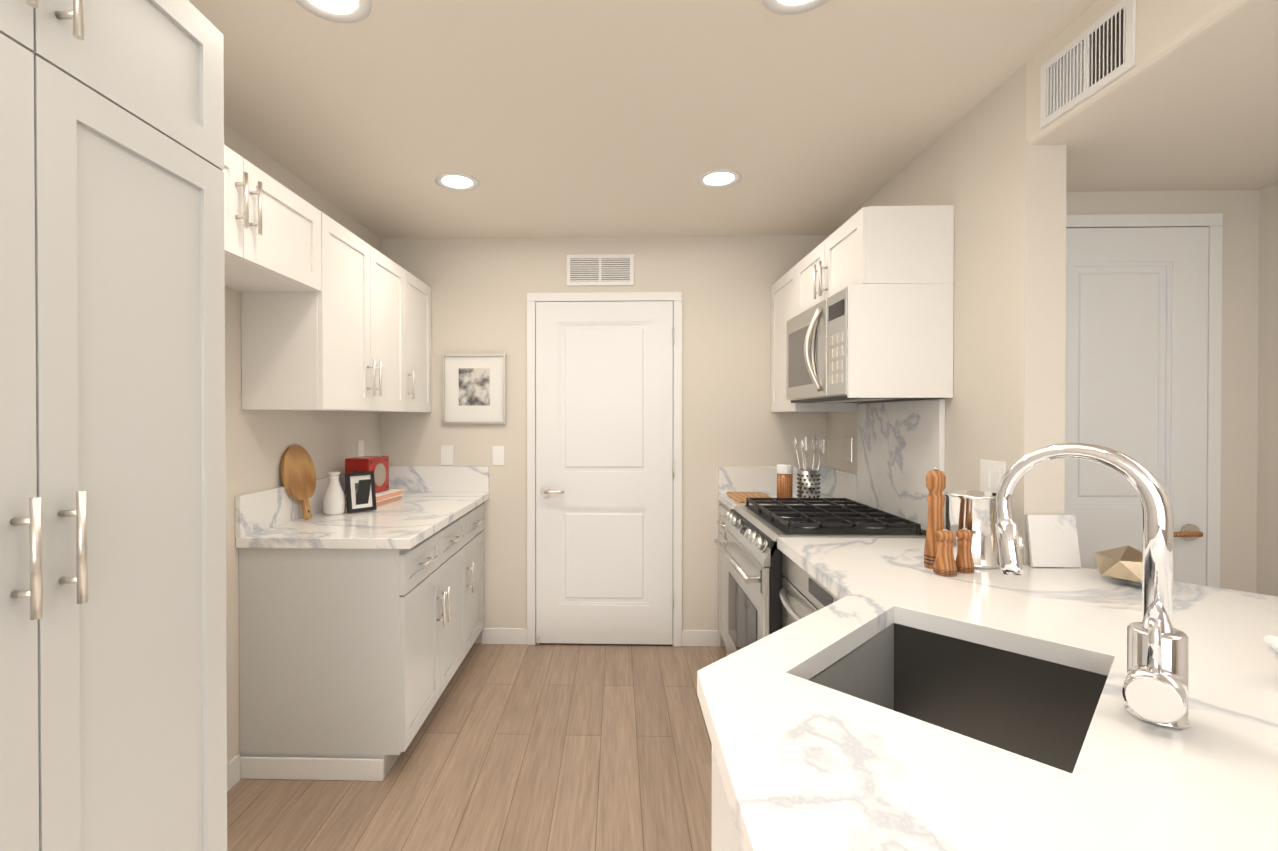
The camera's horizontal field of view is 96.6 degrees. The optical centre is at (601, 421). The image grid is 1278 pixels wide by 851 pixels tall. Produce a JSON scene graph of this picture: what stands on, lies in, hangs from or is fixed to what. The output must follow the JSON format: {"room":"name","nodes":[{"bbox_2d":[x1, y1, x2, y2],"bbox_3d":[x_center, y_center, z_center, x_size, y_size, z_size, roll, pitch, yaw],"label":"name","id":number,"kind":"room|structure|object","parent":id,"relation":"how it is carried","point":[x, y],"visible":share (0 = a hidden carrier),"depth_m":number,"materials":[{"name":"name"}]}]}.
{"room":"kitchen","nodes":[
{"label":"kitchen","id":0,"kind":"room"},
{"bbox_2d":[224,121,380,762],"bbox_3d":[-1.462,0.137,0.829,0.120,2.430,5.428,0,0,2],"label":"wall","id":1,"kind":"structure","parent":0,"point":[258,443],"depth_m":2.25,"materials":[{"name":"paint"}]},
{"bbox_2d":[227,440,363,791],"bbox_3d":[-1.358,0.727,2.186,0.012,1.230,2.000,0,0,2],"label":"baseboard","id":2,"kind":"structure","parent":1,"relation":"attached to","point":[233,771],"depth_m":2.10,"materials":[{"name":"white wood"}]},
{"bbox_2d":[221,145,431,411],"bbox_3d":[-1.187,-0.419,2.289,0.345,0.747,2.241,0,0,2],"label":"wall-mounted unit","id":3,"kind":"object","parent":1,"relation":"attached to","point":[335,316],"visible":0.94,"depth_m":2.15,"materials":[{"name":"white wood"}]},
{"bbox_2d":[227,643,726,850],"bbox_3d":[0.501,1.402,0.823,4.405,0.100,5.508,0,0,2],"label":"floor","id":4,"kind":"structure","parent":0,"point":[546,747],"depth_m":2.16,"materials":[{"name":"brown wood"}]},
{"bbox_2d":[0,0,226,850],"bbox_3d":[-1.069,0.285,0.790,0.663,2.134,0.750,0,0,2],"label":"pantry","id":5,"kind":"object","parent":4,"relation":"on","point":[113,709],"visible":1,"depth_m":0.90,"materials":[{"name":"white wood"}]},
{"bbox_2d":[235,466,488,780],"bbox_3d":[-1.015,0.806,2.761,0.663,1.065,1.306,0,0,2],"label":"base cabinet","id":6,"kind":"object","parent":4,"relation":"on","point":[359,632],"visible":1,"depth_m":2.13,"materials":[{"name":"white wood"}]},
{"bbox_2d":[280,445,315,518],"bbox_3d":[-1.323,0.266,2.497,0.080,0.326,0.235,0,0,2],"label":"cutting board","id":7,"kind":"object","parent":6,"relation":"on","point":[298,472],"visible":0.96,"depth_m":2.48,"materials":[{"name":"brown wood"}]},
{"bbox_2d":[323,472,344,514],"bbox_3d":[-1.239,0.332,2.631,0.092,0.192,0.092,0,0,2],"label":"vase","id":8,"kind":"object","parent":6,"relation":"on","point":[334,500],"visible":1,"depth_m":2.60,"materials":[{"name":"white ceramic"}]},
{"bbox_2d":[344,471,376,512],"bbox_3d":[-1.132,0.333,2.682,0.067,0.186,0.135,0,1,40],"label":"picture frame","id":9,"kind":"object","parent":6,"relation":"on","point":[360,492],"visible":0.98,"depth_m":2.67,"materials":[{"name":"black wood"}]},
{"bbox_2d":[235,466,488,548],"bbox_3d":[-1.018,0.371,2.758,0.657,0.195,1.306,0,0,2],"label":"countertop","id":10,"kind":"structure","parent":6,"relation":"on","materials":[{"name":"stone"}]},
{"bbox_2d":[345,489,402,507],"bbox_3d":[-1.183,0.396,2.919,0.202,0.061,0.310,0,0,8],"label":"books","id":11,"kind":"object","parent":6,"relation":"on","point":[386,497],"visible":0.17,"depth_m":2.91,"materials":[{"name":"paper"}]},
{"bbox_2d":[345,456,388,493],"bbox_3d":[-1.199,0.274,2.912,0.134,0.180,0.203,0,0,8],"label":"radio","id":12,"kind":"object","parent":11,"relation":"on","point":[378,466],"visible":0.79,"depth_m":2.87,"materials":[{"name":"plastic"}]},
{"bbox_2d":[779,552,839,627],"bbox_3d":[0.934,0.911,1.811,0.655,0.867,0.600,0,0,2],"label":"dishwasher","id":13,"kind":"object","parent":4,"relation":"on","point":[803,593],"visible":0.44,"depth_m":1.89,"materials":[{"name":"metal"}]},
{"bbox_2d":[714,498,926,655],"bbox_3d":[0.913,0.863,2.498,0.718,0.955,0.756,0,0,2],"label":"range","id":14,"kind":"object","parent":4,"relation":"on","point":[751,552],"visible":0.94,"depth_m":2.34,"materials":[{"name":"metal"}]},
{"bbox_2d":[697,399,1277,850],"bbox_3d":[1.095,0.636,1.314,1.835,1.425,4.079,0,0,2],"label":"kitchen counter","id":15,"kind":"object","parent":4,"relation":"on","point":[899,695],"visible":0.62,"depth_m":0.96,"materials":[{"name":"white stone"}]},
{"bbox_2d":[726,492,771,502],"bbox_3d":[0.818,0.417,3.124,0.200,0.016,0.340,0,0,2],"label":"serving board","id":16,"kind":"object","parent":15,"relation":"on","point":[739,497],"visible":0.77,"depth_m":3.13,"materials":[{"name":"brown wood"}]},
{"bbox_2d":[776,464,792,497],"bbox_3d":[0.970,0.327,3.009,0.084,0.197,0.083,0,0,2],"label":"canister","id":17,"kind":"object","parent":15,"relation":"on","point":[784,472],"visible":0.88,"depth_m":2.98,"materials":[{"name":"brown wood"}]},
{"bbox_2d":[794,435,823,497],"bbox_3d":[1.088,0.250,2.999,0.121,0.351,0.150,0,0,2],"label":"utensil crock","id":18,"kind":"object","parent":15,"relation":"on","point":[808,483],"visible":0.94,"depth_m":2.96,"materials":[{"name":"silver metal"}]},
{"bbox_2d":[924,467,945,568],"bbox_3d":[0.995,0.285,1.692,0.061,0.300,0.061,0,0,2],"label":"mill","id":19,"kind":"object","parent":15,"relation":"on","point":[935,482],"visible":0.67,"depth_m":1.68,"materials":[{"name":"brown wood"}]},
{"bbox_2d":[933,529,956,576],"bbox_3d":[0.980,0.371,1.621,0.059,0.128,0.059,0,0,2],"label":"mill","id":20,"kind":"object","parent":15,"relation":"on","point":[944,564],"visible":1,"depth_m":1.60,"materials":[{"name":"brown wood"}]},
{"bbox_2d":[809,623,1107,772],"bbox_3d":[0.636,0.590,1.037,0.659,0.218,0.659,0,0,2],"label":"sink","id":21,"kind":"object","parent":15,"relation":"in","point":[1034,705],"depth_m":1.20,"materials":[{"name":"silver metal"}]},
{"bbox_2d":[955,528,973,573],"bbox_3d":[1.052,0.372,1.647,0.049,0.125,0.049,0,0,2],"label":"mill","id":22,"kind":"object","parent":15,"relation":"on","point":[964,561],"visible":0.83,"depth_m":1.63,"materials":[{"name":"brown wood"}]},
{"bbox_2d":[944,490,999,568],"bbox_3d":[1.137,0.327,1.744,0.148,0.214,0.148,0,0,2],"label":"ice bucket","id":23,"kind":"object","parent":15,"relation":"on","point":[974,512],"visible":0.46,"depth_m":1.68,"materials":[{"name":"metal"}]},
{"bbox_2d":[1026,515,1080,566],"bbox_3d":[1.350,0.357,1.699,0.140,0.152,0.033,0,0,2],"label":"sample","id":24,"kind":"object","parent":15,"relation":"on","point":[1052,540],"visible":1,"depth_m":1.70,"materials":[{"name":"stone"}]},
{"bbox_2d":[995,443,1190,728],"bbox_3d":[0.774,0.237,0.884,0.185,0.406,0.229,0,0,2],"label":"faucet","id":25,"kind":"object","parent":15,"relation":"on","point":[1155,690],"visible":1,"depth_m":0.84,"materials":[{"name":"silver metal"}]},
{"bbox_2d":[1093,545,1141,582],"bbox_3d":[1.428,0.386,1.536,0.150,0.100,0.154,0,0,2],"label":"ornament","id":26,"kind":"object","parent":15,"relation":"on","point":[1123,563],"visible":0.69,"depth_m":1.51,"materials":[{"name":"gold metal"}]},
{"bbox_2d":[1264,635,1277,651],"bbox_3d":[1.208,0.384,0.927,0.229,0.111,0.084,0,0,2],"label":"bird figurine","id":27,"kind":"object","parent":15,"relation":"on","point":[1271,641],"visible":1,"depth_m":0.93,"materials":[{"name":"white ceramic"}]},
{"bbox_2d":[380,235,827,645],"bbox_3d":[0.000,0.118,3.432,2.898,2.430,0.142,0,0,2],"label":"wall","id":28,"kind":"structure","parent":0,"point":[481,288],"depth_m":3.38,"materials":[{"name":"paint"}]},
{"bbox_2d":[442,354,505,423],"bbox_3d":[-0.761,-0.193,3.389,0.377,0.417,0.019,0,0,2],"label":"picture frame","id":29,"kind":"object","parent":28,"relation":"attached to","point":[473,385],"depth_m":3.39,"materials":[{"name":"white paper"}]},
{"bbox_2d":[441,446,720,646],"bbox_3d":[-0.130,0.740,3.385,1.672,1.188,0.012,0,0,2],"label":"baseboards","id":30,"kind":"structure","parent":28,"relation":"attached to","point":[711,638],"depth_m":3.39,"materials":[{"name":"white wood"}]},
{"bbox_2d":[567,254,633,285],"bbox_3d":[-0.010,-0.898,3.371,0.398,0.183,0.010,0,0,2],"label":"air vent","id":31,"kind":"object","parent":28,"relation":"in","point":[600,269],"visible":1,"depth_m":3.37,"materials":[{"name":"white metal"}]},
{"bbox_2d":[527,292,681,646],"bbox_3d":[0.014,0.286,3.345,0.920,2.097,0.077,0,0,2],"label":"door","id":32,"kind":"structure","parent":28,"relation":"attached to","point":[604,473],"depth_m":3.37,"materials":[{"name":"white wood"}]},
{"bbox_2d":[188,0,1096,238],"bbox_3d":[-0.222,-1.128,0.825,2.958,0.100,5.508,0,0,2],"label":"ceiling","id":33,"kind":"structure","parent":0,"point":[583,118],"depth_m":1.93,"materials":[{"name":"paint"}]},
{"bbox_2d":[295,0,370,22],"bbox_3d":[-0.689,-1.079,1.440,0.195,0.006,0.195,0,1,-43],"label":"recessed light","id":34,"kind":"object","parent":33,"relation":"in","point":[346,11],"depth_m":1.49,"materials":[{"name":"white"}]},
{"bbox_2d":[435,173,478,190],"bbox_3d":[-0.658,-1.087,2.584,0.195,0.006,0.195,0,1,-43],"label":"recessed light","id":35,"kind":"object","parent":33,"relation":"in","point":[450,181],"depth_m":2.58,"materials":[{"name":"white"}]},
{"bbox_2d":[697,169,740,188],"bbox_3d":[0.527,-1.087,2.552,0.195,0.006,0.195,0,1,-43],"label":"recessed light","id":36,"kind":"object","parent":33,"relation":"in","point":[721,178],"depth_m":2.55,"materials":[{"name":"white"}]},
{"bbox_2d":[762,0,828,14],"bbox_3d":[0.495,-1.079,1.407,0.195,0.006,0.195,0,1,-43],"label":"recessed light","id":37,"kind":"object","parent":33,"relation":"in","point":[787,7],"depth_m":1.47,"materials":[{"name":"white"}]},
{"bbox_2d":[827,63,1066,564],"bbox_3d":[1.366,0.124,2.593,0.120,2.430,1.744,0,0,2],"label":"wall","id":38,"kind":"structure","parent":0,"point":[990,173],"depth_m":1.82,"materials":[{"name":"paint"}]},
{"bbox_2d":[786,286,931,402],"bbox_3d":[1.077,-0.296,2.493,0.449,0.417,0.765,0,0,2],"label":"microwave","id":39,"kind":"object","parent":38,"relation":"attached to","point":[817,345],"visible":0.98,"depth_m":2.38,"materials":[{"name":"silver metal"}]},
{"bbox_2d":[771,205,953,411],"bbox_3d":[1.120,-0.422,2.717,0.376,0.747,1.258,0,0,2],"label":"wall-mounted unit","id":40,"kind":"object","parent":38,"relation":"attached to","point":[891,268],"visible":0.75,"depth_m":2.09,"materials":[{"name":"white wood"}]},
{"bbox_2d":[843,437,1005,492],"bbox_3d":[1.298,0.165,2.446,0.008,0.150,1.285,0,0,2],"label":"outlets","id":41,"kind":"object","parent":38,"relation":"attached to","point":[992,473],"depth_m":1.89,"materials":[{"name":"plastic"}]},
{"bbox_2d":[1026,0,1277,191],"bbox_3d":[1.956,-0.998,0.112,1.457,0.350,4.200,0,0,2],"label":"ceiling soffit","id":42,"kind":"structure","parent":0,"point":[1151,95],"depth_m":1.52,"materials":[{"name":"paint"}]},
{"bbox_2d":[1040,0,1135,127],"bbox_3d":[1.271,-0.937,1.499,0.010,0.177,0.295,0,0,2],"label":"vent","id":43,"kind":"object","parent":42,"relation":"attached to","point":[1100,58],"depth_m":1.48,"materials":[{"name":"white metal"}]},
{"bbox_2d":[1064,190,1259,592],"bbox_3d":[2.076,0.253,2.096,1.327,2.180,0.188,0,0,2],"label":"door","id":44,"kind":"structure","parent":0,"point":[1161,338],"depth_m":2.06,"materials":[{"name":"paint"}]},
{"bbox_2d":[1256,183,1277,595],"bbox_3d":[2.382,0.267,0.035,0.120,2.180,4.052,0,0,2],"label":"wall","id":45,"kind":"structure","parent":0,"point":[1267,521],"depth_m":2.03,"materials":[{"name":"paint"}]}
]}

